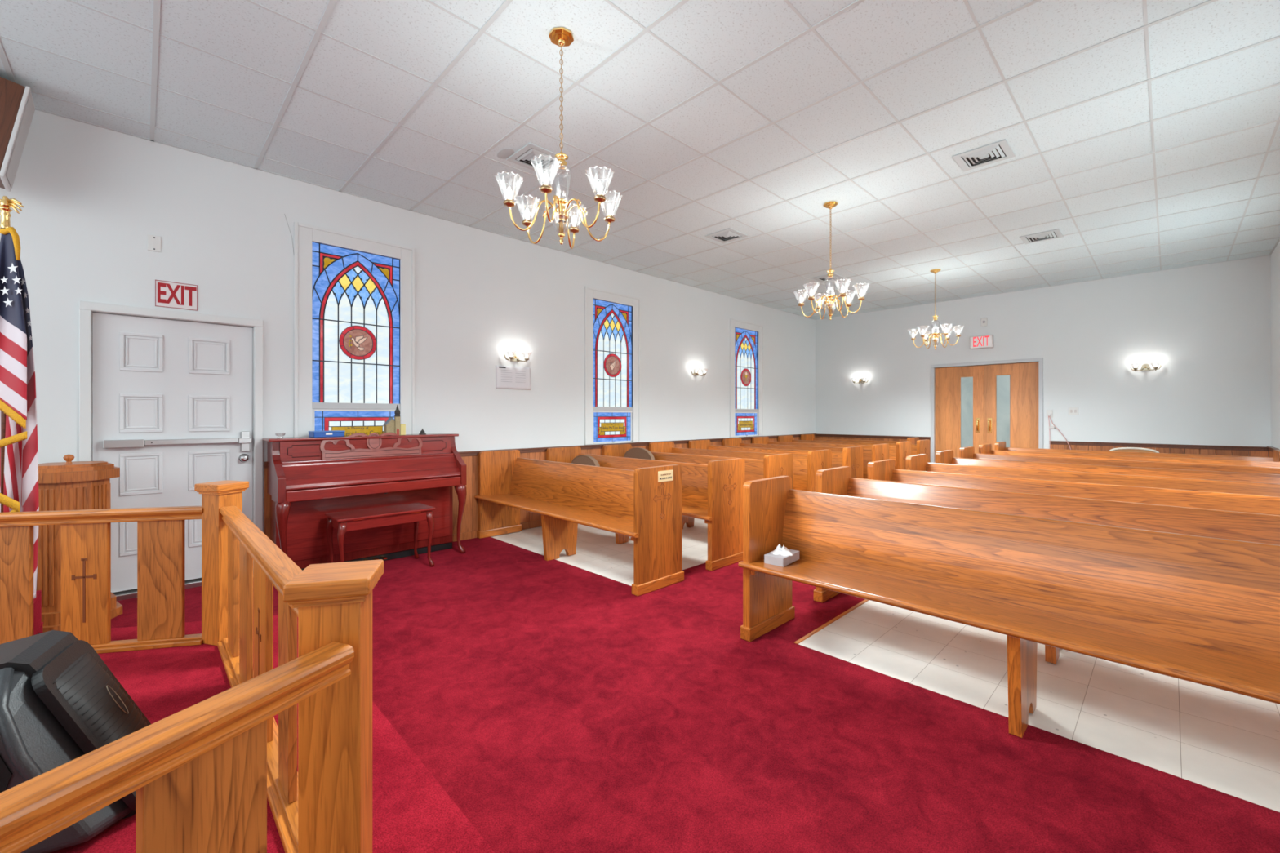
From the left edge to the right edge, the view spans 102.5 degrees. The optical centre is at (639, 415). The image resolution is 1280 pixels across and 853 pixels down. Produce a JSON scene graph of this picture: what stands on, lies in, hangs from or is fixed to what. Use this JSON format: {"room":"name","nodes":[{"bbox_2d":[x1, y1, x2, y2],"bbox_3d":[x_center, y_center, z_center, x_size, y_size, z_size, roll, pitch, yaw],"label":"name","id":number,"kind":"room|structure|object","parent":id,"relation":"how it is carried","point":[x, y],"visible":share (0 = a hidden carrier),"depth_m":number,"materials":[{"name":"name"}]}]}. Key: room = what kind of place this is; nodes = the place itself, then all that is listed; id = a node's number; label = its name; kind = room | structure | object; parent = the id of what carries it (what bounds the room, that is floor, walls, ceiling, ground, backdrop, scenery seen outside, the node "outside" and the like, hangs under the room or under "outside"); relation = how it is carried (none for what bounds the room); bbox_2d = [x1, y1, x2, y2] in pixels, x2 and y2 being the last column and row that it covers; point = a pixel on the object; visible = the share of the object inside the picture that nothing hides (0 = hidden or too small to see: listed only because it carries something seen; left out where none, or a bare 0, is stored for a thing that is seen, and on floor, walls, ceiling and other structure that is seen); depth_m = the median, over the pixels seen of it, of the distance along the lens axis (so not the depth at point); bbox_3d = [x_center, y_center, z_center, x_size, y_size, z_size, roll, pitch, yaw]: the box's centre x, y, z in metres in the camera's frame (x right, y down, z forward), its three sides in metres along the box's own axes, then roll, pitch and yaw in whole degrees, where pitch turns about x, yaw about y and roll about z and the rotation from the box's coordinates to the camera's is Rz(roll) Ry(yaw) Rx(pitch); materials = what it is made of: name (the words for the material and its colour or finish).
{"room":"house of worship","nodes":[
{"label":"house of worship","id":0,"kind":"room"},
{"bbox_2d":[0,110,815,533],"bbox_3d":[-1.096,-0.347,6.251,13.130,3.314,0.160,0,0,-44],"label":"wall","id":1,"kind":"structure","parent":0,"point":[91,197],"depth_m":4.71,"materials":[{"name":"white paint"}]},
{"bbox_2d":[0,76,35,191],"bbox_3d":[-3.917,-1.685,3.056,0.476,0.572,0.323,0,-10,44],"label":"wall speaker","id":2,"kind":"object","parent":1,"relation":"attached to","point":[17,108],"visible":1,"depth_m":3.00,"materials":[{"name":"brown wood"}]},
{"bbox_2d":[147,234,160,252],"bbox_3d":[-3.548,-1.256,3.753,0.072,0.116,0.008,0,0,-44],"label":"blank plate","id":3,"kind":"object","parent":1,"relation":"attached to","point":[153,242],"visible":1,"depth_m":3.75,"materials":[{"name":"white plastic"}]},
{"bbox_2d":[79,300,262,600],"bbox_3d":[-3.500,0.266,3.900,1.015,2.088,0.187,0,0,-44],"label":"door","id":4,"kind":"structure","parent":1,"relation":"in","point":[168,402],"depth_m":3.83,"materials":[{"name":"white paint"}]},
{"bbox_2d":[155,280,197,311],"bbox_3d":[-3.462,-0.895,3.840,0.236,0.194,0.005,0,0,-44],"label":"exit sign","id":5,"kind":"object","parent":1,"relation":"attached to","point":[173,295],"visible":1,"depth_m":3.83,"materials":[{"name":"white plastic"}]},
{"bbox_2d":[293,222,414,436],"bbox_3d":[-2.603,-0.629,4.729,0.995,2.013,0.126,0,0,-44],"label":"window","id":6,"kind":"structure","parent":1,"relation":"in","point":[347,305],"depth_m":4.67,"materials":[{"name":"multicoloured glass"}]},
{"bbox_2d":[495,365,530,389],"bbox_3d":[-1.425,-0.422,5.802,0.436,0.255,0.019,0,0,-44],"label":"paper sheet","id":7,"kind":"object","parent":1,"relation":"attached to","point":[506,377],"visible":1,"depth_m":5.80,"materials":[{"name":"grey paper"}]},
{"bbox_2d":[504,350,531,362],"bbox_3d":[-1.368,-0.656,5.763,0.319,0.122,0.158,0,0,-44],"label":"wall sconce","id":8,"kind":"object","parent":1,"relation":"attached to","point":[513,357],"visible":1,"depth_m":5.80,"materials":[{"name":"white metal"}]},
{"bbox_2d":[264,433,816,542],"bbox_3d":[0.300,0.845,7.469,9.390,0.930,0.035,0,0,-44],"label":"wainscoting","id":9,"kind":"structure","parent":1,"relation":"attached to","point":[469,523],"depth_m":5.48,"materials":[{"name":"brown wood"}]},
{"bbox_2d":[584,285,640,444],"bbox_3d":[-0.383,-0.629,6.882,0.969,2.013,0.126,0,0,-44],"label":"window","id":10,"kind":"structure","parent":1,"relation":"in","point":[611,417],"depth_m":6.85,"materials":[{"name":"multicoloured glass"}]},
{"bbox_2d":[691,368,707,376],"bbox_3d":[0.922,-0.666,7.983,0.319,0.122,0.158,0,0,-44],"label":"wall sconce","id":11,"kind":"object","parent":1,"relation":"attached to","point":[695,371],"visible":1,"depth_m":8.01,"materials":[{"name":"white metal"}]},
{"bbox_2d":[729,318,763,437],"bbox_3d":[1.845,-0.629,9.043,0.992,2.013,0.126,0,0,-44],"label":"window","id":12,"kind":"structure","parent":1,"relation":"in","point":[744,411],"depth_m":9.01,"materials":[{"name":"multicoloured glass"}]},
{"bbox_2d":[0,0,1279,319],"bbox_3d":[1.063,-2.027,4.019,13.136,0.054,6.050,0,0,-44],"label":"ceiling","id":13,"kind":"structure","parent":0,"point":[1146,133],"depth_m":3.45,"materials":[{"name":"tile"}]},
{"bbox_2d":[497,148,514,158],"bbox_3d":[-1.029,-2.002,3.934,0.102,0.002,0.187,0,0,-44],"label":"smoke detector","id":14,"kind":"structure","parent":13,"relation":"attached to","point":[504,153],"depth_m":3.93,"materials":[{"name":"white plastic"}]},
{"bbox_2d":[506,142,566,173],"bbox_3d":[-0.805,-1.996,4.011,0.344,0.014,0.344,0,0,-44],"label":"ceiling vent","id":15,"kind":"object","parent":13,"relation":"in","point":[523,156],"visible":0.7,"depth_m":3.98,"materials":[{"name":"white metal"}]},
{"bbox_2d":[494,26,622,248],"bbox_3d":[-0.415,-1.450,2.711,0.686,1.100,0.613,0,0,-23],"label":"chandelier","id":16,"kind":"object","parent":13,"relation":"hanging from","point":[561,37],"visible":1,"depth_m":2.69,"materials":[{"name":"gold metal"}]},
{"bbox_2d":[704,227,748,243],"bbox_3d":[0.965,-1.996,5.728,0.344,0.014,0.344,0,0,-44],"label":"ceiling vent","id":17,"kind":"object","parent":13,"relation":"in","point":[726,235],"visible":1,"depth_m":5.71,"materials":[{"name":"grey metal"}]},
{"bbox_2d":[811,273,844,282],"bbox_3d":[2.738,-1.996,7.476,0.344,0.014,0.344,0,0,-44],"label":"ceiling vent","id":18,"kind":"object","parent":13,"relation":"in","point":[821,278],"visible":0.73,"depth_m":7.46,"materials":[{"name":"grey metal"}]},
{"bbox_2d":[793,200,870,319],"bbox_3d":[1.804,-1.450,4.863,0.614,1.100,0.686,0,0,-2],"label":"chandelier","id":19,"kind":"object","parent":13,"relation":"hanging from","point":[830,302],"visible":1,"depth_m":4.84,"materials":[{"name":"gold metal"}]},
{"bbox_2d":[907,269,964,350],"bbox_3d":[4.076,-1.450,7.087,0.686,1.100,0.613,0,0,33],"label":"chandelier","id":20,"kind":"object","parent":13,"relation":"hanging from","point":[935,336],"visible":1,"depth_m":7.07,"materials":[{"name":"gold metal"}]},
{"bbox_2d":[951,138,1015,171],"bbox_3d":[2.652,-1.996,3.966,0.344,0.014,0.344,0,0,-44],"label":"ceiling vent","id":21,"kind":"object","parent":13,"relation":"in","point":[995,152],"visible":1,"depth_m":3.95,"materials":[{"name":"grey metal"}]},
{"bbox_2d":[1019,228,1063,244],"bbox_3d":[4.497,-1.996,5.755,0.344,0.014,0.344,0,0,-44],"label":"ceiling vent","id":22,"kind":"object","parent":13,"relation":"in","point":[1055,233],"visible":1,"depth_m":5.74,"materials":[{"name":"grey metal"}]},
{"bbox_2d":[490,518,1279,812],"bbox_3d":[1.066,1.360,4.022,13.130,0.100,6.050,0,0,-44],"label":"floor","id":23,"kind":"structure","parent":0,"point":[1221,740],"depth_m":2.46,"materials":[{"name":"tile"}]},
{"bbox_2d":[111,537,1279,852],"bbox_3d":[-1.606,1.307,1.430,5.685,0.005,6.048,0,0,-44],"label":"carpet","id":24,"kind":"object","parent":23,"relation":"on","point":[561,708],"visible":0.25,"depth_m":2.02,"materials":[{"name":"red carpet"}]},
{"bbox_2d":[35,454,123,632],"bbox_3d":[-3.607,0.775,3.245,0.453,1.057,0.453,0,0,34],"label":"lectern","id":25,"kind":"object","parent":24,"relation":"on","point":[68,485],"visible":0.44,"depth_m":3.10,"materials":[{"name":"brown wood"}]},
{"bbox_2d":[36,615,494,852],"bbox_3d":[-2.401,1.217,0.799,3.645,0.174,4.690,0,0,-44],"label":"platform","id":26,"kind":"object","parent":24,"relation":"on","point":[412,812],"visible":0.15,"depth_m":1.64,"materials":[{"name":"carpet"}]},
{"bbox_2d":[33,590,41,635],"bbox_3d":[-3.311,1.040,2.452,0.560,0.179,0.410,0,0,-44],"label":"platform","id":27,"kind":"object","parent":26,"relation":"on","point":[37,601],"visible":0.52,"depth_m":2.69,"materials":[{"name":"carpet"}]},
{"bbox_2d":[0,195,39,599],"bbox_3d":[-3.236,-0.082,2.609,0.405,2.063,0.210,0,0,-5],"label":"flag","id":28,"kind":"object","parent":27,"relation":"on","point":[19,461],"visible":0.88,"depth_m":2.56,"materials":[{"name":"multicoloured fabric"}]},
{"bbox_2d":[0,630,151,852],"bbox_3d":[-1.674,0.884,1.359,0.592,0.489,0.370,0,0,-29],"label":"speaker","id":29,"kind":"object","parent":26,"relation":"on","point":[60,703],"visible":0.6,"depth_m":1.36},
{"bbox_2d":[53,651,148,746],"bbox_3d":[-1.532,0.892,1.495,0.233,0.375,0.254,0,0,-44],"label":"grille","id":30,"kind":"object","parent":29,"relation":"attached to","point":[91,708],"depth_m":1.43,"materials":[{"name":"black plastic"}]},
{"bbox_2d":[0,505,203,653],"bbox_3d":[-3.071,0.792,2.357,1.855,0.676,0.085,0,0,-13],"label":"altar rail","id":31,"kind":"object","parent":26,"relation":"on","point":[86,534],"visible":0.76,"depth_m":2.46,"materials":[{"name":"brown wood"}]},
{"bbox_2d":[0,641,354,852],"bbox_3d":[-0.768,0.796,0.603,0.084,0.668,0.935,0,0,20],"label":"altar rail","id":32,"kind":"object","parent":26,"relation":"on","point":[197,774],"visible":1,"depth_m":0.79,"materials":[{"name":"brown wood"}]},
{"bbox_2d":[194,480,248,645],"bbox_3d":[-2.100,0.734,2.583,0.156,0.792,0.156,0,0,16],"label":"newel post","id":33,"kind":"object","parent":26,"relation":"on","point":[215,495],"visible":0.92,"depth_m":2.53,"materials":[{"name":"brown wood"}]},
{"bbox_2d":[217,506,302,852],"bbox_3d":[-1.371,0.790,1.854,0.084,0.680,1.907,0,0,-44],"label":"altar rail","id":34,"kind":"object","parent":26,"relation":"on","point":[246,543],"visible":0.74,"depth_m":1.73,"materials":[{"name":"brown wood"}]},
{"bbox_2d":[283,559,383,852],"bbox_3d":[-0.656,0.734,1.115,0.156,0.792,0.156,0,0,-16],"label":"newel post","id":35,"kind":"object","parent":26,"relation":"on","point":[333,602],"visible":1,"depth_m":1.06,"materials":[{"name":"brown wood"}]},
{"bbox_2d":[262,432,466,570],"bbox_3d":[-2.344,0.729,4.529,1.530,1.152,0.514,0,0,-44],"label":"upright piano","id":36,"kind":"object","parent":24,"relation":"on","point":[308,478],"visible":0.93,"depth_m":4.39,"materials":[{"name":"brown wood"}]},
{"bbox_2d":[308,430,345,437],"bbox_3d":[-2.662,0.158,4.368,0.148,0.050,0.236,0,0,42],"label":"tin box","id":37,"kind":"object","parent":36,"relation":"on","point":[330,433],"visible":0.99,"depth_m":4.31,"materials":[{"name":"blue metal"}]},
{"bbox_2d":[281,453,453,464],"bbox_3d":[-2.320,0.376,4.503,1.380,0.020,0.085,0,0,-44],"label":"shelf","id":38,"kind":"object","parent":36,"relation":"attached to","point":[389,457],"depth_m":4.42,"materials":[{"name":"red wood"}]},
{"bbox_2d":[382,404,405,435],"bbox_3d":[-2.258,0.043,4.726,0.168,0.280,0.154,0,0,-36],"label":"model","id":39,"kind":"object","parent":36,"relation":"on","point":[391,425],"visible":0.93,"depth_m":4.68},
{"bbox_2d":[418,428,426,434],"bbox_3d":[-2.082,0.153,4.918,0.064,0.058,0.062,0,0,-44],"label":"bell ornament","id":40,"kind":"object","parent":36,"relation":"on","point":[422,432],"visible":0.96,"depth_m":4.90,"materials":[{"name":"metal"}]},
{"bbox_2d":[324,502,435,566],"bbox_3d":[-2.165,1.051,4.308,0.750,0.506,0.386,0,0,-44],"label":"piano bench","id":41,"kind":"object","parent":24,"relation":"on","point":[343,522],"visible":0.84,"depth_m":4.19,"materials":[{"name":"brown wood"}]},
{"bbox_2d":[474,449,684,595],"bbox_3d":[-0.705,0.847,4.753,0.536,0.915,2.479,0,0,-44],"label":"pew","id":42,"kind":"object","parent":24,"relation":"on","point":[643,504],"visible":1,"depth_m":4.60,"materials":[{"name":"brown wood"}]},
{"bbox_2d":[737,475,1279,737],"bbox_3d":[1.668,0.847,2.227,0.536,0.915,2.618,0,0,-44],"label":"pew","id":43,"kind":"object","parent":24,"relation":"on","point":[1204,611],"visible":0.98,"depth_m":2.24,"materials":[{"name":"brown wood"}]},
{"bbox_2d":[764,543,799,567],"bbox_3d":[0.837,0.804,3.016,0.136,0.102,0.220,0,0,41],"label":"tissue box","id":44,"kind":"object","parent":43,"relation":"on","point":[780,556],"visible":1,"depth_m":2.97,"materials":[{"name":"white cardboard"}]},
{"bbox_2d":[649,560,864,642],"bbox_3d":[3.082,1.307,6.026,7.442,0.005,1.360,0,0,-44],"label":"carpet","id":45,"kind":"object","parent":23,"relation":"on","point":[718,592],"visible":0.21,"depth_m":3.65,"materials":[{"name":"red carpet"}]},
{"bbox_2d":[546,446,744,570],"bbox_3d":[-0.088,0.847,5.351,0.536,0.915,2.479,0,0,-44],"label":"pew","id":46,"kind":"object","parent":45,"relation":"on","point":[712,492],"visible":0.52,"depth_m":4.55,"materials":[{"name":"brown wood"}]},
{"bbox_2d":[570,455,599,466],"bbox_3d":[-0.639,0.659,5.969,0.470,0.395,0.066,0,0,44],"label":"cushion","id":47,"kind":"object","parent":46,"relation":"on","point":[580,460],"visible":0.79,"depth_m":5.92,"materials":[{"name":"brown fabric"}]},
{"bbox_2d":[602,444,793,528],"bbox_3d":[0.528,0.847,5.949,0.536,0.915,2.479,0,0,-44],"label":"pew","id":48,"kind":"object","parent":45,"relation":"on","point":[780,464],"visible":0.16,"depth_m":5.55,"materials":[{"name":"brown wood"}]},
{"bbox_2d":[623,447,654,460],"bbox_3d":[-0.015,0.634,6.561,0.510,0.445,0.066,0,0,44],"label":"cushion","id":49,"kind":"object","parent":48,"relation":"on","point":[636,452],"visible":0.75,"depth_m":6.52,"materials":[{"name":"brown fabric"}]},
{"bbox_2d":[648,441,831,492],"bbox_3d":[1.145,0.847,6.547,0.536,0.915,2.479,0,0,-44],"label":"pew","id":50,"kind":"object","parent":45,"relation":"on","point":[805,467],"visible":0.22,"depth_m":6.04,"materials":[{"name":"brown wood"}]},
{"bbox_2d":[688,440,862,478],"bbox_3d":[1.762,0.847,7.145,0.536,0.915,2.479,0,0,-44],"label":"pew","id":51,"kind":"object","parent":45,"relation":"on","point":[852,457],"visible":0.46,"depth_m":6.66,"materials":[{"name":"brown wood"}]},
{"bbox_2d":[722,438,888,479],"bbox_3d":[2.378,0.847,7.743,0.536,0.915,2.479,0,0,-44],"label":"pew","id":52,"kind":"object","parent":45,"relation":"on","point":[877,452],"visible":0.15,"depth_m":7.54,"materials":[{"name":"brown wood"}]},
{"bbox_2d":[751,436,911,470],"bbox_3d":[2.995,0.847,8.341,0.536,0.915,2.479,0,0,-44],"label":"pew","id":53,"kind":"object","parent":45,"relation":"on","point":[899,453],"visible":0.26,"depth_m":7.79,"materials":[{"name":"brown wood"}]},
{"bbox_2d":[777,435,929,462],"bbox_3d":[3.612,0.847,8.939,0.536,0.915,2.479,0,0,-44],"label":"pew","id":54,"kind":"object","parent":45,"relation":"on","point":[922,446],"visible":0.16,"depth_m":8.84,"materials":[{"name":"brown wood"}]},
{"bbox_2d":[794,599,868,644],"bbox_3d":[3.555,1.306,5.525,7.423,0.008,0.018,0,0,-44],"label":"trim","id":55,"kind":"structure","parent":23,"relation":"on","point":[860,603],"depth_m":3.23,"materials":[{"name":"brown wood"}]},
{"bbox_2d":[800,434,919,444],"bbox_3d":[4.080,0.847,9.690,0.536,0.915,2.054,0,0,-44],"label":"pew","id":56,"kind":"object","parent":23,"relation":"on","point":[803,437],"visible":0.06,"depth_m":9.94,"materials":[{"name":"brown wood"}]},
{"bbox_2d":[813,466,1279,664],"bbox_3d":[2.304,0.847,2.843,0.536,0.915,2.618,0,0,-44],"label":"pew","id":57,"kind":"object","parent":23,"relation":"on","point":[1221,524],"visible":0.24,"depth_m":2.95,"materials":[{"name":"brown wood"}]},
{"bbox_2d":[866,459,1279,515],"bbox_3d":[2.939,0.847,3.459,0.536,0.915,2.618,0,0,-44],"label":"pew","id":58,"kind":"object","parent":23,"relation":"on","point":[883,470],"visible":0.23,"depth_m":3.56,"materials":[{"name":"brown wood"}]},
{"bbox_2d":[906,453,1279,497],"bbox_3d":[3.574,0.847,4.075,0.536,0.915,2.618,0,0,-44],"label":"pew","id":59,"kind":"object","parent":23,"relation":"on","point":[917,462],"visible":0.13,"depth_m":4.17,"materials":[{"name":"brown wood"}]},
{"bbox_2d":[935,449,1279,484],"bbox_3d":[4.210,0.847,4.691,0.536,0.915,2.618,0,0,-44],"label":"pew","id":60,"kind":"object","parent":23,"relation":"on","point":[946,456],"visible":0.14,"depth_m":4.77,"materials":[{"name":"brown wood"}]},
{"bbox_2d":[959,446,1279,474],"bbox_3d":[4.845,0.847,5.308,0.536,0.915,2.618,0,0,-44],"label":"pew","id":61,"kind":"object","parent":23,"relation":"on","point":[968,452],"visible":0.1,"depth_m":5.37,"materials":[{"name":"brown wood"}]},
{"bbox_2d":[978,444,1279,467],"bbox_3d":[5.480,0.847,5.924,0.536,0.915,2.618,0,0,-44],"label":"pew","id":62,"kind":"object","parent":23,"relation":"on","point":[984,448],"visible":0.11,"depth_m":5.96,"materials":[{"name":"brown wood"}]},
{"bbox_2d":[1109,447,1159,453],"bbox_3d":[6.618,0.873,6.892,0.438,0.876,0.498,0,0,-44],"label":"folding chair","id":63,"kind":"object","parent":23,"relation":"on","point":[1119,449],"visible":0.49,"depth_m":6.96,"materials":[{"name":"beige plastic"}]},
{"bbox_2d":[995,441,1279,462],"bbox_3d":[6.115,0.847,6.540,0.536,0.915,2.618,0,0,-44],"label":"pew","id":64,"kind":"object","parent":23,"relation":"on","point":[1000,446],"visible":0.06,"depth_m":6.52,"materials":[{"name":"brown wood"}]},
{"bbox_2d":[815,255,1271,456],"bbox_3d":[5.822,-0.347,8.634,0.120,3.314,6.250,0,0,-44],"label":"wall","id":65,"kind":"structure","parent":0,"point":[1208,326],"depth_m":7.55,"materials":[{"name":"white paint"}]},
{"bbox_2d":[852,377,868,383],"bbox_3d":[4.282,-0.676,10.018,0.158,0.122,0.319,0,0,-44],"label":"wall sconce","id":66,"kind":"object","parent":65,"relation":"attached to","point":[860,380],"visible":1,"depth_m":10.04,"materials":[{"name":"white glass"}]},
{"bbox_2d":[815,433,930,462],"bbox_3d":[4.429,0.849,9.958,0.035,0.923,2.170,0,0,-44],"label":"trim","id":67,"kind":"structure","parent":65,"relation":"attached to","point":[875,437],"depth_m":9.94,"materials":[{"name":"brown wood"}]},
{"bbox_2d":[969,334,993,349],"bbox_3d":[5.720,-1.225,8.606,0.063,0.210,0.330,0,0,-44],"label":"exit sign","id":68,"kind":"object","parent":65,"relation":"attached to","point":[981,341],"visible":1,"depth_m":8.58,"materials":[{"name":"white plastic"}]},
{"bbox_2d":[981,317,987,326],"bbox_3d":[5.754,-1.560,8.589,0.038,0.140,0.090,0,0,-44],"label":"sensor","id":69,"kind":"object","parent":65,"relation":"attached to","point":[984,320],"visible":1,"depth_m":8.57,"materials":[{"name":"white plastic"}]},
{"bbox_2d":[930,357,1043,462],"bbox_3d":[5.788,0.205,8.644,0.134,2.210,1.593,0,0,-44],"label":"door","id":70,"kind":"structure","parent":65,"relation":"in","point":[974,406],"depth_m":8.61,"materials":[{"name":"brown wood"}]},
{"bbox_2d":[1046,409,1052,417],"bbox_3d":[6.355,-0.025,7.975,0.030,0.115,0.075,0,0,-44],"label":"power outlet","id":71,"kind":"object","parent":65,"relation":"attached to","point":[1049,412],"visible":1,"depth_m":7.98,"materials":[{"name":"white plastic"}]},
{"bbox_2d":[1048,415,1071,449],"bbox_3d":[6.441,0.310,7.862,0.020,0.603,0.290,0,0,-41],"label":"cable","id":72,"kind":"object","parent":71,"relation":"hanging from","point":[1049,415],"visible":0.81,"depth_m":7.86,"materials":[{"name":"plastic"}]},
{"bbox_2d":[1068,407,1078,415],"bbox_3d":[6.560,-0.060,7.776,0.013,0.115,0.115,0,0,-44],"label":"light switch","id":73,"kind":"object","parent":65,"relation":"attached to","point":[1072,411],"visible":1,"depth_m":7.78,"materials":[{"name":"white plastic"}]},
{"bbox_2d":[1129,361,1161,371],"bbox_3d":[7.050,-0.676,7.165,0.158,0.122,0.319,0,0,-44],"label":"wall sconce","id":74,"kind":"object","parent":65,"relation":"attached to","point":[1144,366],"visible":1,"depth_m":7.20,"materials":[{"name":"white glass"}]},
{"bbox_2d":[1048,440,1268,457],"bbox_3d":[7.106,0.854,7.198,0.035,0.913,2.160,0,0,-44],"label":"trim","id":75,"kind":"structure","parent":65,"relation":"attached to","point":[1261,451],"depth_m":7.00,"materials":[{"name":"brown wood"}]},
{"bbox_2d":[1271,242,1279,448],"bbox_3d":[3.213,-0.347,1.807,13.130,3.314,0.120,0,0,-44],"label":"wall","id":76,"kind":"structure","parent":0,"point":[1275,255],"depth_m":6.14,"materials":[{"name":"white paint"}]},
{"bbox_2d":[1266,446,1279,457],"bbox_3d":[5.306,0.849,3.945,7.110,0.923,0.035,0,0,-44],"label":"trim","id":77,"kind":"structure","parent":76,"relation":"attached to","point":[1270,449],"depth_m":6.25,"materials":[{"name":"brown wood"}]},
{"bbox_2d":[1279,236,1279,449],"bbox_3d":[7.192,-0.807,5.763,0.050,2.394,0.020,0,0,-44],"label":"trim","id":78,"kind":"structure","parent":76,"relation":"attached to","point":[1279,237],"depth_m":5.78,"materials":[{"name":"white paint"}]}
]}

